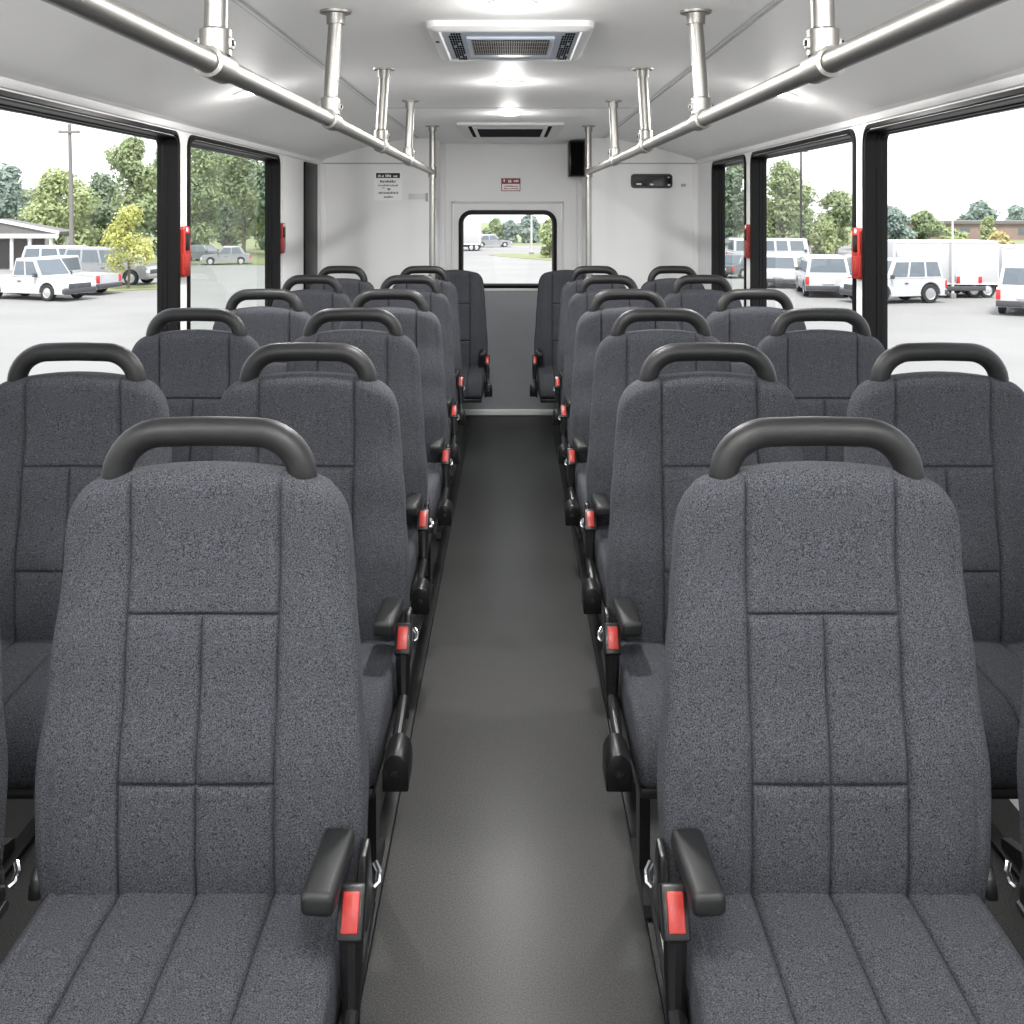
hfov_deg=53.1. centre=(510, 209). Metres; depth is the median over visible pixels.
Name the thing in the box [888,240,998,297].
box truck
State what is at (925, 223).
round tree
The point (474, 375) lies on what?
seat cushion
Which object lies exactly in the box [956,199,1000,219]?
round tree
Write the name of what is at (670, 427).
seat
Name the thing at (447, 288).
seat
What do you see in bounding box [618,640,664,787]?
seat cushion
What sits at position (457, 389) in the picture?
seat cushion
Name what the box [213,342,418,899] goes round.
seat
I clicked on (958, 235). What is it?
bush
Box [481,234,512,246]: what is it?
hatchback car
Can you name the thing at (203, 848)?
seat
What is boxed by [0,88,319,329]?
wall
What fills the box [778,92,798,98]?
recessed light
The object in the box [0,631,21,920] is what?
seat
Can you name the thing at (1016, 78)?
trim
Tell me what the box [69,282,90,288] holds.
grille
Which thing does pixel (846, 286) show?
grille
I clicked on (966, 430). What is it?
seat
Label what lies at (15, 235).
pavilion
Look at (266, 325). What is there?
seat
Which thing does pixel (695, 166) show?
trim
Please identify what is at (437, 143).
wall
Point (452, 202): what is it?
trim
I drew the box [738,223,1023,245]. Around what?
lawn
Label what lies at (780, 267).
utility vehicle
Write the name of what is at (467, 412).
trim
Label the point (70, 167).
utility pole
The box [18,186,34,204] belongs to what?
tree
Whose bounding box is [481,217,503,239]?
round tree
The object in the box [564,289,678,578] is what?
seat
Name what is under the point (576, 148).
grille
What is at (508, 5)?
recessed light
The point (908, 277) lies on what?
utility vehicle
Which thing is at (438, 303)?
seat
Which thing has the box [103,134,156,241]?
tree
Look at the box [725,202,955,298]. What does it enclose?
pole
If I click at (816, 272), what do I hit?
utility vehicle
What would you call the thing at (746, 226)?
handle
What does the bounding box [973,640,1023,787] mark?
seat cushion
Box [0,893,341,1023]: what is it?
seat cushion
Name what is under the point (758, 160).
window
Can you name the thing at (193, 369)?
seat
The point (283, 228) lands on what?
hammer
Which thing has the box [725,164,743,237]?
tree
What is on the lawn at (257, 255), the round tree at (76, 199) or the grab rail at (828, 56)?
the round tree at (76, 199)
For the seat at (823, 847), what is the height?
1.116 m
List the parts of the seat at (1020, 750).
rail, backrest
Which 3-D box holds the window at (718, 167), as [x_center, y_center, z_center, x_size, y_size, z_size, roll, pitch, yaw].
[1.228,0.148,5.655,0.076,0.871,0.868,0,0,0]
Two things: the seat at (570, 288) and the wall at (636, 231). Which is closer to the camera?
the seat at (570, 288)
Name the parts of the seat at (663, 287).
grab handle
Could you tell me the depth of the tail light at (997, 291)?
39.80 m
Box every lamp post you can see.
[529,215,533,253]
[800,151,807,237]
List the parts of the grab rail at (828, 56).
rail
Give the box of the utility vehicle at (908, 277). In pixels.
[839,257,947,302]
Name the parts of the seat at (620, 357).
rail, armrest, backrest, grab handle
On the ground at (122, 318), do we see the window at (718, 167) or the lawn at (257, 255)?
the lawn at (257, 255)
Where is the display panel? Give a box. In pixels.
[631,174,671,187]
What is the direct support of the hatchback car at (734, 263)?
on the ground at (122, 318)
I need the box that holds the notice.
[374,171,401,200]
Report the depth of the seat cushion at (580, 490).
3.51 m
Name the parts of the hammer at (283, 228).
handle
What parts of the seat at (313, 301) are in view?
grab handle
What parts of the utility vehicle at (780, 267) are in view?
number plate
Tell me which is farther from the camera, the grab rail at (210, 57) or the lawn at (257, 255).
the lawn at (257, 255)
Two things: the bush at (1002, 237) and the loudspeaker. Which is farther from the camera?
the bush at (1002, 237)
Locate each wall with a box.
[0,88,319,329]
[323,138,695,288]
[435,138,439,197]
[445,144,576,409]
[582,139,585,197]
[699,85,1023,810]
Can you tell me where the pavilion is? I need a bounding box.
[0,219,76,269]
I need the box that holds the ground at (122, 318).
[0,245,1023,391]
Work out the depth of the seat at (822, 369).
3.01 m
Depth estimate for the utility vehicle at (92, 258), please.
55.88 m
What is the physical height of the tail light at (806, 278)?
0.366 m
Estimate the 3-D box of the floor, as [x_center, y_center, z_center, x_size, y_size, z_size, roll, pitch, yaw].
[-0.010,1.450,2.895,2.420,0.060,8.390,0,0,0]
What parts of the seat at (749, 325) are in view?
grab handle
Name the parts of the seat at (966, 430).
backrest, grab handle, leg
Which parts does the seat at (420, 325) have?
grab handle, backrest, leg, armrest, rail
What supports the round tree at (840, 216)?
on the ground at (122, 318)
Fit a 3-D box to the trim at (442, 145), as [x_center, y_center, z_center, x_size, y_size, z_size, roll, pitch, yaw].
[-0.470,0.480,7.060,0.031,1.880,0.060,0,0,0]
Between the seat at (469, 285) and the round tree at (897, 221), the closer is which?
the seat at (469, 285)
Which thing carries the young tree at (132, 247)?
on the lawn at (140, 286)
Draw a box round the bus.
[726,238,809,254]
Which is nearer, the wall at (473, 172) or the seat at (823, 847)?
the seat at (823, 847)
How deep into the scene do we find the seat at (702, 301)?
4.56 m
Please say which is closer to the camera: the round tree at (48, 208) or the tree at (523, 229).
the round tree at (48, 208)
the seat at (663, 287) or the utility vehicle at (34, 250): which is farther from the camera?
the utility vehicle at (34, 250)
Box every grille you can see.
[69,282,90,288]
[150,269,156,273]
[471,41,549,54]
[571,143,582,174]
[844,284,851,289]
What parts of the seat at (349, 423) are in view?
grab handle, backrest, leg, armrest, rail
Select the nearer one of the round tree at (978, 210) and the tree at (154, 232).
the tree at (154, 232)
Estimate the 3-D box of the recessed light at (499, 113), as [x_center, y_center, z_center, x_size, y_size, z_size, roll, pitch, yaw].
[-0.007,-0.454,4.860,0.116,0.012,0.116,0,0,0]
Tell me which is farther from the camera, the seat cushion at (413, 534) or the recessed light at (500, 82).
the recessed light at (500, 82)
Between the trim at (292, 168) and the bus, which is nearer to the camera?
the trim at (292, 168)
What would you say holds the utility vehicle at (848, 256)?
on the ground at (122, 318)
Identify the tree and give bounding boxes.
[0,161,31,220]
[13,163,103,245]
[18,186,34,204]
[56,199,102,245]
[75,171,123,245]
[98,204,156,288]
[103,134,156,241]
[144,148,194,255]
[191,147,227,244]
[191,165,202,244]
[202,152,247,248]
[216,154,264,251]
[246,189,264,249]
[248,161,264,252]
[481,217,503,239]
[501,219,517,242]
[513,215,541,242]
[538,217,551,257]
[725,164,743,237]
[767,158,818,237]
[787,208,815,246]
[807,219,840,253]
[810,188,851,253]
[888,205,917,239]
[908,210,945,239]
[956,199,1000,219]
[978,215,996,239]
[1005,205,1023,219]
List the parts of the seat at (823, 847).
rail, armrest, grab handle, backrest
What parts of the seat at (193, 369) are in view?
grab handle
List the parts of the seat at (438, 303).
grab handle, backrest, leg, armrest, rail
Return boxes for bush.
[937,227,969,239]
[987,230,1015,243]
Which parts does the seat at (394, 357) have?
grab handle, backrest, armrest, rail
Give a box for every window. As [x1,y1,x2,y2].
[0,89,180,331]
[187,135,280,329]
[711,154,745,305]
[750,129,856,331]
[862,87,1023,350]
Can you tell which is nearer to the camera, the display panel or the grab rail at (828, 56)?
the grab rail at (828, 56)
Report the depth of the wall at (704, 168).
5.22 m
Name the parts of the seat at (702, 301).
grab handle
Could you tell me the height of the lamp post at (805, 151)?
8.756 m
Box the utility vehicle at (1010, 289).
[996,262,1023,313]
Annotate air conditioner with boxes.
[426,20,594,60]
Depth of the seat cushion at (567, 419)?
4.41 m
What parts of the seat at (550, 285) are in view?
rail, armrest, backrest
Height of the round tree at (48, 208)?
7.956 m
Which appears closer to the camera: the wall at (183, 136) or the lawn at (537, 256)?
the wall at (183, 136)
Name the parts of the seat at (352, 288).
grab handle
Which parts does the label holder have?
plate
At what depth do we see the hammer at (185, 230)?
3.79 m
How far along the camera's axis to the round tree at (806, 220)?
109.31 m
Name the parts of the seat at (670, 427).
rail, armrest, leg, backrest, grab handle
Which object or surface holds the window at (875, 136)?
in the wall at (704, 168)
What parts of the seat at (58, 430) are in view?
leg, grab handle, backrest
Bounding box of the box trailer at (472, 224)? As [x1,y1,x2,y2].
[464,216,480,250]
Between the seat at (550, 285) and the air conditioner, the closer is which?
the air conditioner
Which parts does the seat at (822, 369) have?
grab handle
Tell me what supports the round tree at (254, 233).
on the lawn at (257, 255)
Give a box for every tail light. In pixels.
[805,277,808,284]
[996,290,999,298]
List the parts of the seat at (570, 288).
armrest, backrest, grab handle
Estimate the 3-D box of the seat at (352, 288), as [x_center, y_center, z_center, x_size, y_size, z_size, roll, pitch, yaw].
[-0.866,0.848,5.137,0.436,1.115,0.474,0,0,0]
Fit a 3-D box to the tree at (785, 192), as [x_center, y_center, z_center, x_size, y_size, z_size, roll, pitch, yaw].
[24.612,-0.209,91.522,5.961,8.850,5.174,0,0,0]
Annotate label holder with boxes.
[408,193,427,200]
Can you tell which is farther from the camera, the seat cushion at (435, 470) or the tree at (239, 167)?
the tree at (239, 167)
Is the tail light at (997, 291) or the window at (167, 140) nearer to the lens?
the window at (167, 140)
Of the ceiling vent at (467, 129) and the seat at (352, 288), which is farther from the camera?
the ceiling vent at (467, 129)
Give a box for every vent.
[449,33,467,59]
[456,122,563,137]
[556,33,574,59]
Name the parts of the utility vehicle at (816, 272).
number plate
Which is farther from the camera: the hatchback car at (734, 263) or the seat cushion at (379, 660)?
the hatchback car at (734, 263)
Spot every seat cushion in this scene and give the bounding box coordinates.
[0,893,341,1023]
[1,640,52,787]
[361,640,396,786]
[407,525,419,602]
[427,463,442,524]
[448,417,451,444]
[455,388,458,405]
[462,365,484,398]
[537,365,556,398]
[560,388,562,404]
[566,418,569,443]
[574,463,586,524]
[594,525,608,606]
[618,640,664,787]
[685,893,1023,1023]
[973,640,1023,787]
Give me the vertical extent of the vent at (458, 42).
0.002 m
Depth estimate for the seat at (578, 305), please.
4.56 m
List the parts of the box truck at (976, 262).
light panel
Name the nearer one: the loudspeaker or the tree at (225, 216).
the loudspeaker
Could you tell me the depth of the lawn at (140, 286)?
53.10 m
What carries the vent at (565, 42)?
attached to the air conditioner
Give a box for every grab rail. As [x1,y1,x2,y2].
[41,0,438,278]
[582,0,1008,276]
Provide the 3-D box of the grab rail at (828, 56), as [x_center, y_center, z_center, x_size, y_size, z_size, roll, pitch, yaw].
[0.437,0.480,2.172,0.090,1.880,6.945,0,0,0]
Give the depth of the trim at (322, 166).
6.54 m
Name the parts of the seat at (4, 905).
backrest, rail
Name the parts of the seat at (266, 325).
grab handle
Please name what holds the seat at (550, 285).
on the floor
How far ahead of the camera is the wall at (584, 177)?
6.76 m
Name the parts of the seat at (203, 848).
backrest, grab handle, armrest, rail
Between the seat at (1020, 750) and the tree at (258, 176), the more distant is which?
the tree at (258, 176)
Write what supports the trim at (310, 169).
attached to the wall at (183, 136)
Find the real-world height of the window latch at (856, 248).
0.177 m
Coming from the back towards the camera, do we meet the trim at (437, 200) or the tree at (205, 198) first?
the tree at (205, 198)
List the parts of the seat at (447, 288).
grab handle, backrest, leg, armrest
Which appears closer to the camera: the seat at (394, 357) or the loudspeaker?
the seat at (394, 357)
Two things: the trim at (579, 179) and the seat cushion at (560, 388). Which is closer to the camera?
the seat cushion at (560, 388)
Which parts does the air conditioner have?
panel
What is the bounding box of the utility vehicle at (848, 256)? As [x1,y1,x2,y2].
[842,254,851,275]
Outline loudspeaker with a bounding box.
[568,141,584,176]
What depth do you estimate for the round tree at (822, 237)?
90.63 m
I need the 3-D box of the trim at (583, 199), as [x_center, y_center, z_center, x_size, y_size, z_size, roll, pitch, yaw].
[0.482,0.670,6.710,0.008,1.500,0.280,0,0,0]
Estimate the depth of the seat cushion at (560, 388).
5.18 m
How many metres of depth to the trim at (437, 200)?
6.66 m
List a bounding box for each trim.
[0,72,323,163]
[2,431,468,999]
[232,0,418,138]
[282,156,302,290]
[304,162,317,288]
[320,164,325,270]
[322,163,403,163]
[435,198,439,266]
[440,143,444,269]
[451,201,563,269]
[464,410,553,414]
[553,431,1020,1023]
[577,177,581,266]
[582,198,585,265]
[601,0,783,138]
[620,163,696,163]
[693,164,698,274]
[694,69,1023,163]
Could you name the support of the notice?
attached to the wall at (636, 231)
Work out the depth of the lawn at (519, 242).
141.27 m
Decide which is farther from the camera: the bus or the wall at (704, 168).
the bus
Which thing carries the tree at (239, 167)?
on the lawn at (257, 255)
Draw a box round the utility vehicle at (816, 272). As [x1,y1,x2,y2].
[795,254,851,296]
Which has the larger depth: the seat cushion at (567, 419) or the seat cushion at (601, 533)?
the seat cushion at (567, 419)
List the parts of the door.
panel, panel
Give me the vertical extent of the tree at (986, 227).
3.642 m
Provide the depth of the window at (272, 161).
5.35 m
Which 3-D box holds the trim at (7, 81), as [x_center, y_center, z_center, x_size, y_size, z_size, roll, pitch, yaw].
[-1.205,-0.307,2.625,0.030,0.030,7.850,0,0,0]
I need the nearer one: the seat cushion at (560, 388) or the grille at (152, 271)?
the seat cushion at (560, 388)
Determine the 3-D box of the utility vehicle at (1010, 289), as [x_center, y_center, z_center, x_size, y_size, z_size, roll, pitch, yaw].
[21.005,3.123,41.364,2.340,1.946,4.960,0,0,32]
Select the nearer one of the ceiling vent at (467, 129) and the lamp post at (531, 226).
the ceiling vent at (467, 129)
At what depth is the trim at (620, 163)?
6.55 m
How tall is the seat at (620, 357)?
1.116 m
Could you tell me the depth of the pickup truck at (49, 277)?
46.54 m
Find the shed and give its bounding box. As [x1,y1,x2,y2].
[725,236,739,254]
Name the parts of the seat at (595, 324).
rail, armrest, backrest, grab handle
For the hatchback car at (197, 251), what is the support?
on the lawn at (257, 255)
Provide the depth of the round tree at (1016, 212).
159.80 m
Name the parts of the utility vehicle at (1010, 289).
number plate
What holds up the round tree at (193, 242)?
on the lawn at (257, 255)
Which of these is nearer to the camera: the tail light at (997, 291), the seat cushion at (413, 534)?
the seat cushion at (413, 534)
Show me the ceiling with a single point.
(42, 42)
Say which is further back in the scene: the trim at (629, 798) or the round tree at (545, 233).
the round tree at (545, 233)
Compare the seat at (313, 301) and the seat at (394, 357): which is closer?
the seat at (394, 357)
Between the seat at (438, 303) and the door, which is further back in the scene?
the door
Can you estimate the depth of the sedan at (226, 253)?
76.34 m
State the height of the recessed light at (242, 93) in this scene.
0.033 m
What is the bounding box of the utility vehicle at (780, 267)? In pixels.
[767,254,802,284]
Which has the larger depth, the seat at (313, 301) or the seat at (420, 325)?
the seat at (313, 301)
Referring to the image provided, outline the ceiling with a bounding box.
[0,0,1023,158]
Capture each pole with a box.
[58,124,79,244]
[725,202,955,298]
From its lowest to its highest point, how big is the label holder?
0.054 m
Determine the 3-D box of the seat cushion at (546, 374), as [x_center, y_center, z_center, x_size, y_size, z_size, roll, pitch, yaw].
[0.336,0.982,5.877,0.370,0.143,0.394,0,0,0]
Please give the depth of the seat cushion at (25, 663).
1.92 m
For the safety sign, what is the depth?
7.09 m
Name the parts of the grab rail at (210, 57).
rail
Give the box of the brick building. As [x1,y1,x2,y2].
[905,220,1023,239]
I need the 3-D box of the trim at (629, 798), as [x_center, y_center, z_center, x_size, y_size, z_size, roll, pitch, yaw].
[0.688,1.413,3.640,0.840,0.014,5.780,0,0,0]
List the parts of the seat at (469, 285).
backrest, armrest, rail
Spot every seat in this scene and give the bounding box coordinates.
[0,342,171,862]
[0,416,381,1023]
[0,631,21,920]
[132,308,264,462]
[213,289,310,374]
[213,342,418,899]
[272,275,351,331]
[286,308,433,613]
[310,266,373,307]
[339,289,452,599]
[370,275,459,538]
[392,266,465,490]
[428,270,491,402]
[530,270,592,402]
[553,266,625,485]
[558,275,647,538]
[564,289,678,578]
[580,308,727,613]
[597,342,802,917]
[641,266,704,307]
[644,416,1023,1023]
[664,275,741,331]
[706,289,805,374]
[752,308,884,461]
[844,342,1023,871]
[1003,644,1023,918]
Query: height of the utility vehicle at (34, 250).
2.046 m
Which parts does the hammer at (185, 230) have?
handle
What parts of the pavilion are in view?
post, post, post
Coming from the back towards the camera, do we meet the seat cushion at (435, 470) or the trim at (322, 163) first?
the trim at (322, 163)
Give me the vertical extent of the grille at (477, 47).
0.002 m
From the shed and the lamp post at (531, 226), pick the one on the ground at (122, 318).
the shed
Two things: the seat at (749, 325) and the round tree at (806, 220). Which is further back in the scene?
the round tree at (806, 220)
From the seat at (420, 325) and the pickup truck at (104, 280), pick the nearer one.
the seat at (420, 325)
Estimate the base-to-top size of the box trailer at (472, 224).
3.496 m
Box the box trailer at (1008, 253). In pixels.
[994,244,1023,289]
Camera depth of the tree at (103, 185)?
90.76 m
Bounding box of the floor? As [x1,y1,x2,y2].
[0,415,1023,1023]
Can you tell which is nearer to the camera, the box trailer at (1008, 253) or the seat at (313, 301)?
the seat at (313, 301)
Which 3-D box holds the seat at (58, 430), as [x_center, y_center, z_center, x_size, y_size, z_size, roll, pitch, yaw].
[-0.936,0.848,2.046,0.493,1.116,0.474,0,0,0]
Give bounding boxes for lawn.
[48,229,264,264]
[105,284,156,291]
[481,223,545,244]
[489,253,551,260]
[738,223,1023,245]
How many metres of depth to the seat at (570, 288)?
5.30 m
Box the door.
[454,204,560,408]
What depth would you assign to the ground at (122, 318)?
40.18 m
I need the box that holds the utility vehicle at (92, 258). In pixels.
[64,246,156,284]
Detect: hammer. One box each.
[181,226,190,276]
[281,223,285,253]
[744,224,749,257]
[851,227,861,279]
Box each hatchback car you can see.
[191,245,218,261]
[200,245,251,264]
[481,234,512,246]
[725,254,743,277]
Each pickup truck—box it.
[0,257,96,300]
[17,255,121,293]
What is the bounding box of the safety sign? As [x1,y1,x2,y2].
[501,178,520,191]
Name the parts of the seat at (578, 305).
rail, armrest, leg, backrest, grab handle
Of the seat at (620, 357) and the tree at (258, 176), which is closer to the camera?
the seat at (620, 357)
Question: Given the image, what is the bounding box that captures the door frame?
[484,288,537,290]
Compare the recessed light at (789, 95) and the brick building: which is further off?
the brick building
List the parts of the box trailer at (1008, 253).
edge trim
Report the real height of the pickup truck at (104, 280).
1.846 m
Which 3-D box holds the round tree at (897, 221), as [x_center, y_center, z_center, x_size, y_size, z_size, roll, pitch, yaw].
[41.409,1.849,110.687,4.234,4.753,5.108,0,0,0]
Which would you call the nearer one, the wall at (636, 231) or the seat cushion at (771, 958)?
the seat cushion at (771, 958)
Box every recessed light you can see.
[232,90,253,96]
[487,0,538,10]
[494,80,525,85]
[497,112,521,115]
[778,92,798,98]
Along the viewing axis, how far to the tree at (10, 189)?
90.45 m
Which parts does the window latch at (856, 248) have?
handle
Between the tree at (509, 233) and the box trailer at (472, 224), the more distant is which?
the tree at (509, 233)
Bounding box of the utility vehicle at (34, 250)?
[21,245,85,257]
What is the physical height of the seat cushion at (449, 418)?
0.143 m

